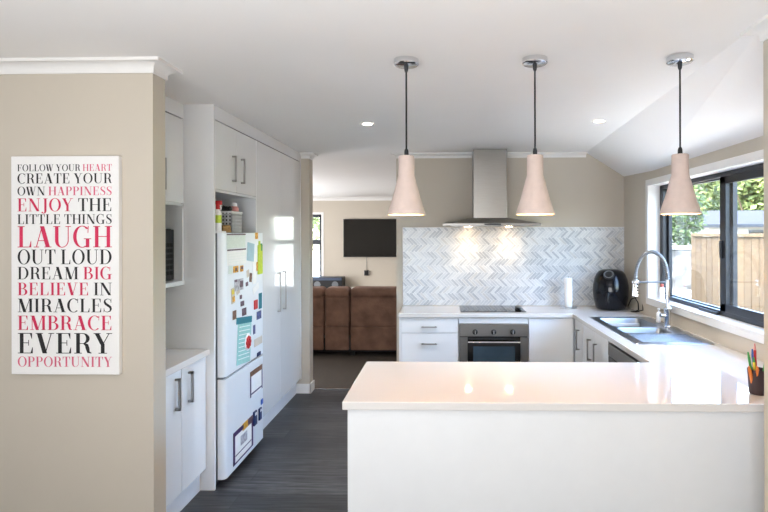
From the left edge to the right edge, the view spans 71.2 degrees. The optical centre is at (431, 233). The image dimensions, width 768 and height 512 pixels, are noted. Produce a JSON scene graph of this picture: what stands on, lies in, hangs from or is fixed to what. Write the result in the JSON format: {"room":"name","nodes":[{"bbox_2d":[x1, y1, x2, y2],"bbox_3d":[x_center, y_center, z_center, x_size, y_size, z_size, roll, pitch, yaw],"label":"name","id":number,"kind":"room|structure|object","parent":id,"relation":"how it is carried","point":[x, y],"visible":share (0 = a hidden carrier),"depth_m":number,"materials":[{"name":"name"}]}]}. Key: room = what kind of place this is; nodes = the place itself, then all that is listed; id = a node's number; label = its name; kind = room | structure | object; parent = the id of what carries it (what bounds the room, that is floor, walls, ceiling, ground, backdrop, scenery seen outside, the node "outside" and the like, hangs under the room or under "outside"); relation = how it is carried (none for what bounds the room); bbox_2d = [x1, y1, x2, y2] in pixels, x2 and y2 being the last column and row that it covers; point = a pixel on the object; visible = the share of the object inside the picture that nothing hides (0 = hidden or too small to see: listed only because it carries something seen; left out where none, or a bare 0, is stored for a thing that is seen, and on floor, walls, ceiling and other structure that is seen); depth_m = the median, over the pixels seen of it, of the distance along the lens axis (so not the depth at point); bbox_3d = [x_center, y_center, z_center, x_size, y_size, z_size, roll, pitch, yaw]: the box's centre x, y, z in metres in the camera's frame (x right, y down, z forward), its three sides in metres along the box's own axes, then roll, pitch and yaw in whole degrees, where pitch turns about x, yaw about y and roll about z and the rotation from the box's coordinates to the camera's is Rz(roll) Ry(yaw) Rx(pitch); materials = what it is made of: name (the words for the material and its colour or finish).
{"room":"kitchen","nodes":[
{"label":"kitchen","id":0,"kind":"room"},
{"bbox_2d":[0,73,165,511],"bbox_3d":[-3.215,0.400,2.582,3.847,2.400,0.110,0,0,1],"label":"wall","id":1,"kind":"structure","parent":0,"point":[69,442],"depth_m":2.49,"materials":[{"name":"beige paint"}]},
{"bbox_2d":[11,156,121,374],"bbox_3d":[-1.692,0.147,2.476,0.506,1.010,0.028,0,0,1],"label":"canvas","id":2,"kind":"object","parent":1,"relation":"attached to","point":[66,211],"visible":1,"depth_m":2.46,"materials":[{"name":"white fabric"}]},
{"bbox_2d":[0,56,182,79],"bbox_3d":[-3.139,-0.771,2.580,3.805,0.058,0.226,0,0,1],"label":"crown molding","id":3,"kind":"structure","parent":1,"relation":"attached to","point":[156,65],"depth_m":2.47,"materials":[{"name":"white paint"}]},
{"bbox_2d":[180,389,348,511],"bbox_3d":[-1.581,1.626,0.658,7.200,0.060,9.640,0,0,1],"label":"floor","id":4,"kind":"structure","parent":0,"point":[299,463],"depth_m":3.63,"materials":[{"name":"grey wood"}]},
{"bbox_2d":[166,357,205,511],"bbox_3d":[-1.696,1.175,2.961,0.643,0.843,0.709,0,0,1],"label":"base cabinet","id":5,"kind":"object","parent":4,"relation":"on","point":[186,387],"visible":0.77,"depth_m":3.04,"materials":[{"name":"white laminate"}]},
{"bbox_2d":[166,349,209,376],"bbox_3d":[-1.700,0.734,2.960,0.638,0.038,0.707,0,0,1],"label":"countertop","id":6,"kind":"structure","parent":5,"relation":"on","point":[176,359],"depth_m":3.10,"materials":[{"name":"white stone"}]},
{"bbox_2d":[166,104,255,490],"bbox_3d":[-1.655,0.397,3.686,0.694,2.399,0.735,0,0,1],"label":"tall cabinet","id":7,"kind":"object","parent":4,"relation":"on","point":[219,147],"visible":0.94,"depth_m":3.31,"materials":[{"name":"white paint"}]},
{"bbox_2d":[215,231,262,485],"bbox_3d":[-1.619,0.790,3.711,0.682,1.612,0.718,0,0,1],"label":"fridge","id":8,"kind":"object","parent":4,"relation":"on","point":[234,404],"depth_m":3.44,"materials":[{"name":"white metal"}]},
{"bbox_2d":[215,201,221,230],"bbox_3d":[-1.367,-0.108,3.418,0.050,0.205,0.047,0,0,1],"label":"spray bottle","id":9,"kind":"object","parent":8,"relation":"on","point":[218,216],"visible":0.85,"depth_m":3.40,"materials":[{"name":"white plastic"}]},
{"bbox_2d":[222,225,231,232],"bbox_3d":[-1.368,-0.031,3.534,0.084,0.050,0.094,0,0,1],"label":"woven bowl","id":10,"kind":"object","parent":8,"relation":"on","point":[227,228],"visible":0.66,"depth_m":3.50,"materials":[{"name":"brown wicker"}]},
{"bbox_2d":[220,211,242,232],"bbox_3d":[-1.417,-0.080,3.727,0.127,0.148,0.193,0,0,1],"label":"storage basket","id":11,"kind":"object","parent":8,"relation":"on","point":[236,217],"visible":0.7,"depth_m":3.68,"materials":[{"name":"white plastic"}]},
{"bbox_2d":[221,205,231,226],"bbox_3d":[-1.422,-0.103,3.691,0.104,0.181,0.088,0,0,1],"label":"bag","id":12,"kind":"object","parent":11,"relation":"in","point":[224,208],"visible":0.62,"depth_m":3.66,"materials":[{"name":"plastic"}]},
{"bbox_2d":[231,203,238,211],"bbox_3d":[-1.393,-0.115,3.769,0.062,0.205,0.062,0,0,1],"label":"toiletry bottle","id":13,"kind":"object","parent":11,"relation":"in","point":[233,205],"visible":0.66,"depth_m":3.75,"materials":[{"name":"pink plastic"}]},
{"bbox_2d":[233,266,237,272],"bbox_3d":[-1.286,0.235,3.511,0.004,0.043,0.084,0,0,1],"label":"photo magnet","id":14,"kind":"object","parent":8,"relation":"attached to","point":[235,268],"visible":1,"depth_m":3.50},
{"bbox_2d":[227,248,245,265],"bbox_3d":[-1.286,0.153,3.529,0.004,0.102,0.318,0,0,1],"label":"sheet","id":15,"kind":"object","parent":8,"relation":"attached to","point":[234,256],"visible":1,"depth_m":3.52,"materials":[{"name":"paper"}]},
{"bbox_2d":[227,234,245,248],"bbox_3d":[-1.286,0.048,3.522,0.004,0.094,0.313,0,0,1],"label":"sheet","id":16,"kind":"object","parent":8,"relation":"attached to","point":[233,240],"visible":1,"depth_m":3.50,"materials":[{"name":"paper"}]},
{"bbox_2d":[234,278,242,290],"bbox_3d":[-1.284,0.342,3.563,0.004,0.077,0.156,0,0,1],"label":"print","id":17,"kind":"object","parent":8,"relation":"attached to","point":[238,283],"visible":1,"depth_m":3.55},
{"bbox_2d":[233,415,252,466],"bbox_3d":[-1.280,1.405,3.639,0.004,0.218,0.358,0,0,1],"label":"chart","id":18,"kind":"object","parent":8,"relation":"attached to","point":[243,437],"visible":1,"depth_m":3.62,"materials":[{"name":"paper"}]},
{"bbox_2d":[236,316,251,365],"bbox_3d":[-1.281,0.728,3.658,0.004,0.341,0.284,0,0,1],"label":"notice","id":19,"kind":"object","parent":8,"relation":"attached to","point":[244,323],"visible":0.96,"depth_m":3.62,"materials":[{"name":"paper"}]},
{"bbox_2d":[245,333,251,350],"bbox_3d":[-1.269,0.756,3.716,0.015,0.120,0.120,0,0,1],"label":"magnet","id":20,"kind":"object","parent":19,"relation":"attached to","point":[248,340],"visible":1,"depth_m":3.70,"materials":[{"name":"red plastic"}]},
{"bbox_2d":[242,307,245,315],"bbox_3d":[-1.282,0.536,3.656,0.002,0.051,0.077,0,0,1],"label":"photo magnet","id":21,"kind":"object","parent":8,"relation":"attached to","point":[243,309],"visible":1,"depth_m":3.65},
{"bbox_2d":[247,242,253,261],"bbox_3d":[-1.280,0.131,3.780,0.004,0.142,0.141,0,0,1],"label":"card","id":22,"kind":"object","parent":8,"relation":"attached to","point":[250,246],"visible":1,"depth_m":3.77,"materials":[{"name":"blue paper"}]},
{"bbox_2d":[253,254,255,283],"bbox_3d":[-1.278,0.256,3.858,0.002,0.217,0.071,0,0,1],"label":"paper slip","id":23,"kind":"object","parent":8,"relation":"attached to","point":[254,262],"visible":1,"depth_m":3.85,"materials":[{"name":"white paper"}]},
{"bbox_2d":[253,410,256,425],"bbox_3d":[-1.271,1.332,3.850,0.013,0.101,0.057,0,0,1],"label":"magnet","id":24,"kind":"object","parent":8,"relation":"attached to","point":[255,411],"visible":1,"depth_m":3.84,"materials":[{"name":"blue plastic"}]},
{"bbox_2d":[252,283,258,294],"bbox_3d":[-1.277,0.398,3.883,0.002,0.081,0.132,0,0,1],"label":"paper scrap","id":25,"kind":"object","parent":8,"relation":"attached to","point":[255,288],"visible":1,"depth_m":3.87,"materials":[{"name":"white paper"}]},
{"bbox_2d":[254,299,257,309],"bbox_3d":[-1.275,0.516,3.878,0.006,0.065,0.068,0,0,1],"label":"magnet","id":26,"kind":"object","parent":8,"relation":"attached to","point":[255,301],"visible":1,"depth_m":3.86,"materials":[{"name":"red plastic"}]},
{"bbox_2d":[250,364,262,397],"bbox_3d":[-1.275,1.071,3.891,0.004,0.182,0.252,0,0,1],"label":"chart","id":27,"kind":"object","parent":8,"relation":"attached to","point":[256,376],"visible":1,"depth_m":3.89,"materials":[{"name":"paper"}]},
{"bbox_2d":[254,336,261,346],"bbox_3d":[-1.275,0.794,3.933,0.002,0.055,0.169,0,0,1],"label":"card","id":28,"kind":"object","parent":8,"relation":"attached to","point":[257,341],"visible":1,"depth_m":3.91,"materials":[{"name":"white paper"}]},
{"bbox_2d":[257,310,260,319],"bbox_3d":[-1.275,0.603,3.949,0.002,0.059,0.096,0,0,1],"label":"photo magnet","id":29,"kind":"object","parent":8,"relation":"attached to","point":[258,312],"visible":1,"depth_m":3.94},
{"bbox_2d":[258,407,261,420],"bbox_3d":[-1.268,1.337,3.956,0.013,0.085,0.047,0,0,1],"label":"magnet","id":30,"kind":"object","parent":8,"relation":"attached to","point":[260,408],"visible":1,"depth_m":3.94,"materials":[{"name":"blue plastic"}]},
{"bbox_2d":[259,293,261,308],"bbox_3d":[-1.274,0.501,3.977,0.004,0.116,0.065,0,0,1],"label":"magnet","id":31,"kind":"object","parent":8,"relation":"attached to","point":[260,294],"visible":1,"depth_m":3.97},
{"bbox_2d":[258,241,262,273],"bbox_3d":[-1.274,0.178,3.974,0.006,0.246,0.097,0,0,1],"label":"magnet","id":32,"kind":"object","parent":8,"relation":"attached to","point":[260,247],"visible":1,"depth_m":3.97,"materials":[{"name":"plastic"}]},
{"bbox_2d":[215,128,301,428],"bbox_3d":[-1.630,0.397,4.696,0.696,2.399,1.284,0,0,1],"label":"pantry cabinet","id":33,"kind":"object","parent":4,"relation":"on","point":[275,212],"visible":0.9,"depth_m":4.57,"materials":[{"name":"white laminate"}]},
{"bbox_2d":[314,388,349,389],"bbox_3d":[-0.772,1.590,5.460,0.870,0.009,0.030,0,0,1],"label":"trim","id":34,"kind":"structure","parent":4,"relation":"on","point":[314,388],"depth_m":5.46,"materials":[{"name":"silver metal"}]},
{"bbox_2d":[399,317,457,361],"bbox_3d":[-0.017,1.177,5.077,0.540,0.833,0.530,0,0,1],"label":"base cabinet","id":35,"kind":"object","parent":4,"relation":"on","point":[421,339],"visible":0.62,"depth_m":4.84,"materials":[{"name":"white laminate"}]},
{"bbox_2d":[458,318,527,361],"bbox_3d":[0.572,1.175,5.078,0.630,0.833,0.500,0,0,1],"label":"base cabinet","id":36,"kind":"object","parent":4,"relation":"on","point":[460,320],"visible":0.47,"depth_m":4.83,"materials":[{"name":"white laminate"}]},
{"bbox_2d":[459,323,527,361],"bbox_3d":[0.571,1.117,5.011,0.620,0.595,0.474,0,0,1],"label":"oven","id":37,"kind":"object","parent":36,"relation":"in","point":[478,342],"visible":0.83,"depth_m":4.82,"materials":[{"name":"silver metal"}]},
{"bbox_2d":[528,318,582,361],"bbox_3d":[1.397,1.174,4.911,1.025,0.833,0.795,0,0,1],"label":"base cabinet","id":38,"kind":"object","parent":4,"relation":"on","point":[549,339],"visible":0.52,"depth_m":4.82,"materials":[{"name":"white laminate"}]},
{"bbox_2d":[348,410,763,511],"bbox_3d":[0.752,1.175,2.736,2.208,0.834,0.894,0,0,1],"label":"base cabinet","id":39,"kind":"object","parent":4,"relation":"on","point":[399,460],"visible":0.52,"depth_m":2.29,"materials":[{"name":"white laminate"}]},
{"bbox_2d":[342,306,763,411],"bbox_3d":[0.769,0.739,3.799,2.233,0.036,3.064,0,0,1],"label":"countertop","id":40,"kind":"structure","parent":39,"relation":"on","point":[669,377],"depth_m":2.60,"materials":[{"name":"white stone"}]},
{"bbox_2d":[459,305,525,311],"bbox_3d":[0.575,0.719,5.103,0.600,0.006,0.420,0,0,1],"label":"cooktop","id":41,"kind":"object","parent":40,"relation":"in","point":[463,308],"visible":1,"depth_m":5.09,"materials":[{"name":"black glass"}]},
{"bbox_2d":[559,276,576,308],"bbox_3d":[1.330,0.565,5.170,0.170,0.310,0.170,0,0,1],"label":"paper towel holder","id":42,"kind":"object","parent":40,"relation":"on","point":[567,281],"visible":1,"depth_m":5.14,"materials":[{"name":"white paper"}]},
{"bbox_2d":[593,269,642,311],"bbox_3d":[1.730,0.528,5.001,0.336,0.380,0.494,0,0,-15],"label":"air fryer","id":43,"kind":"object","parent":40,"relation":"on","point":[610,286],"visible":1,"depth_m":4.95,"materials":[{"name":"black plastic"}]},
{"bbox_2d":[596,290,621,307],"bbox_3d":[1.651,0.611,4.960,0.233,0.165,0.073,0,0,26],"label":"basket","id":44,"kind":"object","parent":43,"relation":"on","point":[604,298],"depth_m":4.93,"materials":[{"name":"black plastic"}]},
{"bbox_2d":[589,317,713,343],"bbox_3d":[1.601,0.798,4.021,0.518,0.172,1.123,0,0,1],"label":"sink","id":45,"kind":"object","parent":40,"relation":"in","point":[649,331],"visible":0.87,"depth_m":3.89,"materials":[{"name":"metal"}]},
{"bbox_2d":[656,308,660,322],"bbox_3d":[1.829,0.658,4.288,0.036,0.112,0.036,0,0,1],"label":"soap dispenser","id":46,"kind":"object","parent":45,"relation":"on","point":[658,319],"visible":0.98,"depth_m":4.28,"materials":[{"name":"white plastic"}]},
{"bbox_2d":[632,250,671,327],"bbox_3d":[1.670,0.420,4.030,0.305,0.589,0.093,0,0,1],"label":"tap","id":47,"kind":"object","parent":40,"relation":"on","point":[635,292],"visible":1,"depth_m":4.03,"materials":[{"name":"silver metal"}]},
{"bbox_2d":[747,367,763,395],"bbox_3d":[1.467,0.663,2.396,0.084,0.111,0.084,0,0,1],"label":"pen cup","id":48,"kind":"object","parent":40,"relation":"on","point":[756,387],"visible":0.68,"depth_m":2.37,"materials":[{"name":"brown"}]},
{"bbox_2d":[747,352,751,369],"bbox_3d":[1.446,0.622,2.407,0.034,0.174,0.011,0,0,24],"label":"pen","id":49,"kind":"object","parent":48,"relation":"in","point":[748,355],"visible":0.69,"depth_m":2.41,"materials":[{"name":"green plastic"}]},
{"bbox_2d":[748,366,752,382],"bbox_3d":[1.434,0.650,2.386,0.046,0.119,0.014,0,0,-26],"label":"pen","id":50,"kind":"object","parent":48,"relation":"in","point":[749,368],"visible":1,"depth_m":2.38,"materials":[{"name":"orange plastic"}]},
{"bbox_2d":[751,349,753,369],"bbox_3d":[1.462,0.617,2.415,0.011,0.184,0.025,0,0,-14],"label":"pen","id":51,"kind":"object","parent":48,"relation":"in","point":[752,352],"visible":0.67,"depth_m":2.42,"materials":[{"name":"blue plastic"}]},
{"bbox_2d":[753,357,755,369],"bbox_3d":[1.454,0.632,2.394,0.023,0.154,0.011,0,0,-16],"label":"pen","id":52,"kind":"object","parent":48,"relation":"in","point":[754,363],"visible":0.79,"depth_m":2.39,"materials":[{"name":"yellow plastic"}]},
{"bbox_2d":[753,343,756,365],"bbox_3d":[1.466,0.603,2.409,0.011,0.210,0.022,0,0,-8],"label":"pen","id":53,"kind":"object","parent":48,"relation":"in","point":[754,349],"visible":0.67,"depth_m":2.41,"materials":[{"name":"red plastic"}]},
{"bbox_2d":[583,323,641,362],"bbox_3d":[1.569,1.173,4.158,0.646,0.833,0.698,0,0,1],"label":"base cabinet","id":54,"kind":"object","parent":4,"relation":"on","point":[595,347],"visible":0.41,"depth_m":4.23,"materials":[{"name":"white laminate"}]},
{"bbox_2d":[608,343,640,362],"bbox_3d":[1.561,1.176,3.496,0.610,0.788,0.615,0,0,1],"label":"dishwasher","id":55,"kind":"object","parent":4,"relation":"on","point":[616,354],"visible":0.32,"depth_m":3.60,"materials":[{"name":"silver metal"}]},
{"bbox_2d":[296,159,312,383],"bbox_3d":[-3.143,0.400,5.446,3.855,2.400,0.140,0,0,1],"label":"wall","id":56,"kind":"structure","parent":0,"point":[306,164],"depth_m":5.33,"materials":[{"name":"beige paint"}]},
{"bbox_2d":[296,380,314,393],"bbox_3d":[-1.283,1.548,5.395,0.172,0.095,0.155,0,0,1],"label":"baseboard","id":57,"kind":"structure","parent":56,"relation":"attached to","point":[300,388],"depth_m":5.32,"materials":[{"name":"white paint"}]},
{"bbox_2d":[300,152,317,159],"bbox_3d":[-1.232,-0.777,5.373,0.136,0.055,0.195,0,0,1],"label":"crown molding","id":58,"kind":"structure","parent":56,"relation":"attached to","point":[304,155],"depth_m":5.32,"materials":[{"name":"white paint"}]},
{"bbox_2d":[313,201,396,286],"bbox_3d":[-1.319,0.396,11.805,7.200,2.400,0.140,0,0,1],"label":"wall","id":59,"kind":"structure","parent":0,"point":[382,270],"depth_m":11.74,"materials":[{"name":"beige paint"}]},
{"bbox_2d":[313,214,320,275],"bbox_3d":[-2.778,0.439,11.835,0.720,1.720,0.070,0,0,1],"label":"window","id":60,"kind":"structure","parent":59,"relation":"in","point":[317,215],"depth_m":11.80,"materials":[{"name":"black metal"}]},
{"bbox_2d":[313,212,323,275],"bbox_3d":[-2.780,0.439,11.764,0.820,1.820,0.012,0,0,1],"label":"window frame","id":61,"kind":"structure","parent":59,"relation":"in","point":[321,213],"depth_m":11.75,"materials":[{"name":"white paint"}]},
{"bbox_2d":[313,197,392,200],"bbox_3d":[-1.374,-0.764,11.696,6.900,0.080,0.080,0,0,1],"label":"crown molding","id":62,"kind":"structure","parent":59,"relation":"attached to","point":[314,198],"depth_m":11.72,"materials":[{"name":"white paint"}]},
{"bbox_2d":[343,219,395,262],"bbox_3d":[-1.191,0.243,11.700,1.470,1.125,0.062,0,0,1],"label":"television","id":63,"kind":"object","parent":59,"relation":"attached to","point":[366,238],"visible":0.66,"depth_m":11.67,"materials":[{"name":"black plastic"}]},
{"bbox_2d":[313,352,396,387],"bbox_3d":[-1.391,1.624,8.656,7.200,0.064,6.360,0,0,1],"label":"floor","id":64,"kind":"structure","parent":0,"point":[330,369],"depth_m":6.43,"materials":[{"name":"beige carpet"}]},
{"bbox_2d":[313,286,396,354],"bbox_3d":[-0.933,1.145,7.342,2.780,0.891,0.965,0,0,1],"label":"sofa","id":65,"kind":"object","parent":64,"relation":"on","point":[358,318],"visible":0.5,"depth_m":6.89,"materials":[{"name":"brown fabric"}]},
{"bbox_3d":[-1.349,1.381,11.500,2.690,0.421,0.439,0,0,1],"label":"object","id":66,"kind":"object","parent":64,"relation":"on","visible":0},
{"bbox_2d":[313,276,344,287],"bbox_3d":[-2.234,1.052,11.514,0.700,0.238,0.326,0,0,1],"label":"stereo","id":67,"kind":"object","parent":66,"relation":"on","point":[326,281],"visible":0.66,"depth_m":11.36,"materials":[{"name":"black plastic"}]},
{"bbox_2d":[0,0,767,196],"bbox_3d":[-1.511,-0.864,3.837,7.200,0.120,16.000,0,0,1],"label":"ceiling","id":68,"kind":"structure","parent":0,"point":[305,74],"depth_m":2.42,"materials":[{"name":"paint"}]},
{"bbox_2d":[360,122,373,125],"bbox_3d":[-0.469,-0.803,3.912,0.104,0.003,0.104,0,0,1],"label":"recessed light","id":69,"kind":"object","parent":68,"relation":"in","point":[364,123],"visible":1,"depth_m":3.89,"materials":[{"name":"white paint"}]},
{"bbox_2d":[388,56,424,214],"bbox_3d":[-0.115,-0.446,2.473,0.175,0.719,0.175,0,0,1],"label":"pendant light","id":70,"kind":"object","parent":68,"relation":"hanging from","point":[406,200],"visible":1,"depth_m":2.44,"materials":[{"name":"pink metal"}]},
{"bbox_2d":[516,54,554,214],"bbox_3d":[0.479,-0.448,2.459,0.175,0.719,0.175,0,0,1],"label":"pendant light","id":71,"kind":"object","parent":68,"relation":"hanging from","point":[535,199],"visible":1,"depth_m":2.42,"materials":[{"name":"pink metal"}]},
{"bbox_2d":[592,120,606,122],"bbox_3d":[1.207,-0.807,3.832,0.104,0.003,0.104,0,0,1],"label":"recessed light","id":72,"kind":"object","parent":68,"relation":"in","point":[593,121],"visible":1,"depth_m":3.84,"materials":[{"name":"white paint"}]},
{"bbox_2d":[660,53,701,214],"bbox_3d":[1.141,-0.449,2.443,0.175,0.719,0.175,0,0,1],"label":"pendant light","id":73,"kind":"object","parent":68,"relation":"hanging from","point":[680,198],"visible":1,"depth_m":2.41,"materials":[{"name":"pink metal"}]},
{"bbox_2d":[396,153,623,361],"bbox_3d":[0.858,0.391,5.396,2.413,2.400,0.110,0,0,1],"label":"wall","id":74,"kind":"structure","parent":0,"point":[583,191],"depth_m":5.34,"materials":[{"name":"beige paint"}]},
{"bbox_2d":[391,152,586,157],"bbox_3d":[0.571,-0.783,5.323,1.948,0.050,0.050,0,0,1],"label":"crown molding","id":75,"kind":"structure","parent":74,"relation":"attached to","point":[438,154],"depth_m":5.32,"materials":[{"name":"white paint"}]},
{"bbox_2d":[443,149,540,226],"bbox_3d":[0.558,-0.436,5.102,0.895,0.742,0.490,0,0,1],"label":"range hood","id":76,"kind":"object","parent":74,"relation":"attached to","point":[489,166],"visible":1,"depth_m":5.09,"materials":[{"name":"metal"}]},
{"bbox_2d":[403,227,623,305],"bbox_3d":[0.817,0.328,5.337,2.209,0.784,0.009,0,0,1],"label":"tile backsplash","id":77,"kind":"structure","parent":74,"relation":"attached to","point":[522,266],"depth_m":5.33,"materials":[{"name":"white tile"}]},
{"bbox_2d":[587,35,763,175],"bbox_3d":[1.686,-0.698,3.651,0.770,0.465,3.380,0,0,1],"label":"ceiling","id":78,"kind":"structure","parent":0,"point":[722,100],"depth_m":3.12,"materials":[{"name":"paint"}]},
{"bbox_2d":[624,136,763,361],"bbox_3d":[1.963,0.439,3.634,0.160,2.300,3.360,0,0,1],"label":"wall","id":79,"kind":"structure","parent":0,"point":[634,185],"depth_m":4.73,"materials":[{"name":"beige paint"}]},
{"bbox_2d":[645,149,763,343],"bbox_3d":[1.959,0.074,3.624,0.182,1.090,2.184,0,0,1],"label":"window","id":80,"kind":"structure","parent":79,"relation":"in","point":[729,308],"depth_m":3.62,"materials":[{"name":"black metal"}]},
{"bbox_2d":[659,284,664,299],"bbox_3d":[1.954,0.492,4.515,0.044,0.133,0.043,0,0,1],"label":"bottle","id":81,"kind":"object","parent":80,"relation":"on","point":[661,289],"visible":1,"depth_m":4.50,"materials":[{"name":"white plastic"}]},
{"bbox_2d":[763,39,767,511],"bbox_3d":[1.580,0.390,-1.078,0.702,2.400,6.320,0,0,1],"label":"wall","id":82,"kind":"structure","parent":0,"point":[765,43],"depth_m":2.08,"materials":[{"name":"beige paint"}]},
{"bbox_2d":[740,14,767,41],"bbox_3d":[1.253,-0.781,-0.966,0.165,0.058,6.228,0,0,1],"label":"crown molding","id":83,"kind":"structure","parent":82,"relation":"attached to","point":[759,28],"depth_m":2.07,"materials":[{"name":"white paint"}]},
{"bbox_3d":[-2.055,0.397,3.980,0.100,2.400,2.740,0,0,1],"label":"wall","id":84,"kind":"structure","parent":0,"visible":0},
{"bbox_2d":[165,95,183,287],"bbox_3d":[-1.768,-0.243,2.962,0.505,1.119,0.709,0,0,1],"label":"upper cabinet","id":85,"kind":"object","parent":84,"relation":"attached to","point":[174,110],"visible":0.2,"depth_m":3.25,"materials":[{"name":"white wood"}]},
{"bbox_2d":[165,229,173,280],"bbox_3d":[-1.784,0.131,3.008,0.389,0.318,0.570,0,0,1],"label":"microwave","id":86,"kind":"object","parent":85,"relation":"in","point":[169,234],"visible":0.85,"depth_m":3.23,"materials":[{"name":"black plastic"}]},
{"bbox_2d":[166,280,183,287],"bbox_3d":[-1.780,0.304,2.963,0.479,0.025,0.709,0,0,1],"label":"shelf","id":87,"kind":"object","parent":85,"relation":"attached to","point":[172,283],"depth_m":3.21,"materials":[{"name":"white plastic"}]},
{"label":"outside","id":88,"kind":"structure","parent":0,"visible":0},
{"bbox_3d":[31.665,1.827,28.255,58.040,0.100,62.000,0,0,1],"label":"ground","id":89,"kind":"structure","parent":88,"visible":0},
{"bbox_2d":[672,246,690,289],"bbox_3d":[5.132,1.027,9.601,3.060,1.610,0.520,0,0,1],"label":"stone wall","id":90,"kind":"structure","parent":89,"relation":"on","point":[681,255],"depth_m":9.40,"materials":[{"name":"concrete"}]},
{"bbox_2d":[672,290,690,298],"bbox_3d":[4.642,1.408,8.737,1.540,0.850,1.210,0,0,1],"label":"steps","id":91,"kind":"structure","parent":89,"relation":"on","point":[683,293],"depth_m":9.10,"materials":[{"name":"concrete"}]},
{"bbox_2d":[672,185,709,245],"bbox_3d":[5.047,0.385,10.473,0.955,2.910,0.738,0,0,1],"label":"bush","id":92,"kind":"object","parent":89,"relation":"on","point":[680,230],"visible":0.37,"depth_m":10.44,"materials":[{"name":"green plant"}]},
{"bbox_2d":[682,181,719,215],"bbox_3d":[14.459,-1.425,29.485,4.139,6.488,3.529,0,0,1],"label":"tree","id":93,"kind":"object","parent":89,"relation":"on","point":[715,198],"visible":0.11,"depth_m":28.69,"materials":[{"name":"green plant"}]},
{"bbox_2d":[672,210,763,245],"bbox_3d":[13.059,0.656,19.680,8.930,3.020,6.130,0,0,1],"label":"house","id":94,"kind":"structure","parent":89,"relation":"on","point":[748,222],"depth_m":17.31,"materials":[{"name":"tile"}]},
{"bbox_2d":[691,234,763,312],"bbox_3d":[3.743,0.943,4.919,0.135,1.885,5.614,0,0,1],"label":"fence","id":95,"kind":"object","parent":89,"relation":"on","point":[705,260],"visible":0.49,"depth_m":6.50,"materials":[{"name":"beige wood"}]},
{"bbox_2d":[713,177,763,210],"bbox_3d":[15.804,-1.157,26.279,3.894,5.942,3.404,0,0,1],"label":"tree","id":96,"kind":"object","parent":89,"relation":"on","point":[750,193],"visible":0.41,"depth_m":26.15,"materials":[{"name":"green plant"}]},
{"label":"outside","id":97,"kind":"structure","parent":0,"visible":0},
{"bbox_2d":[313,250,319,275],"bbox_3d":[-18.160,1.931,36.393,41.950,0.100,48.100,0,0,1],"label":"ground","id":98,"kind":"structure","parent":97,"point":[316,253],"depth_m":33.08,"materials":[{"name":"white"}]},
{"bbox_2d":[313,217,319,250],"bbox_3d":[-4.221,-0.517,17.330,2.293,4.750,2.939,0,0,-43],"label":"tree","id":99,"kind":"object","parent":98,"relation":"on","point":[316,221],"visible":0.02,"depth_m":17.18,"materials":[{"name":"green plant"}]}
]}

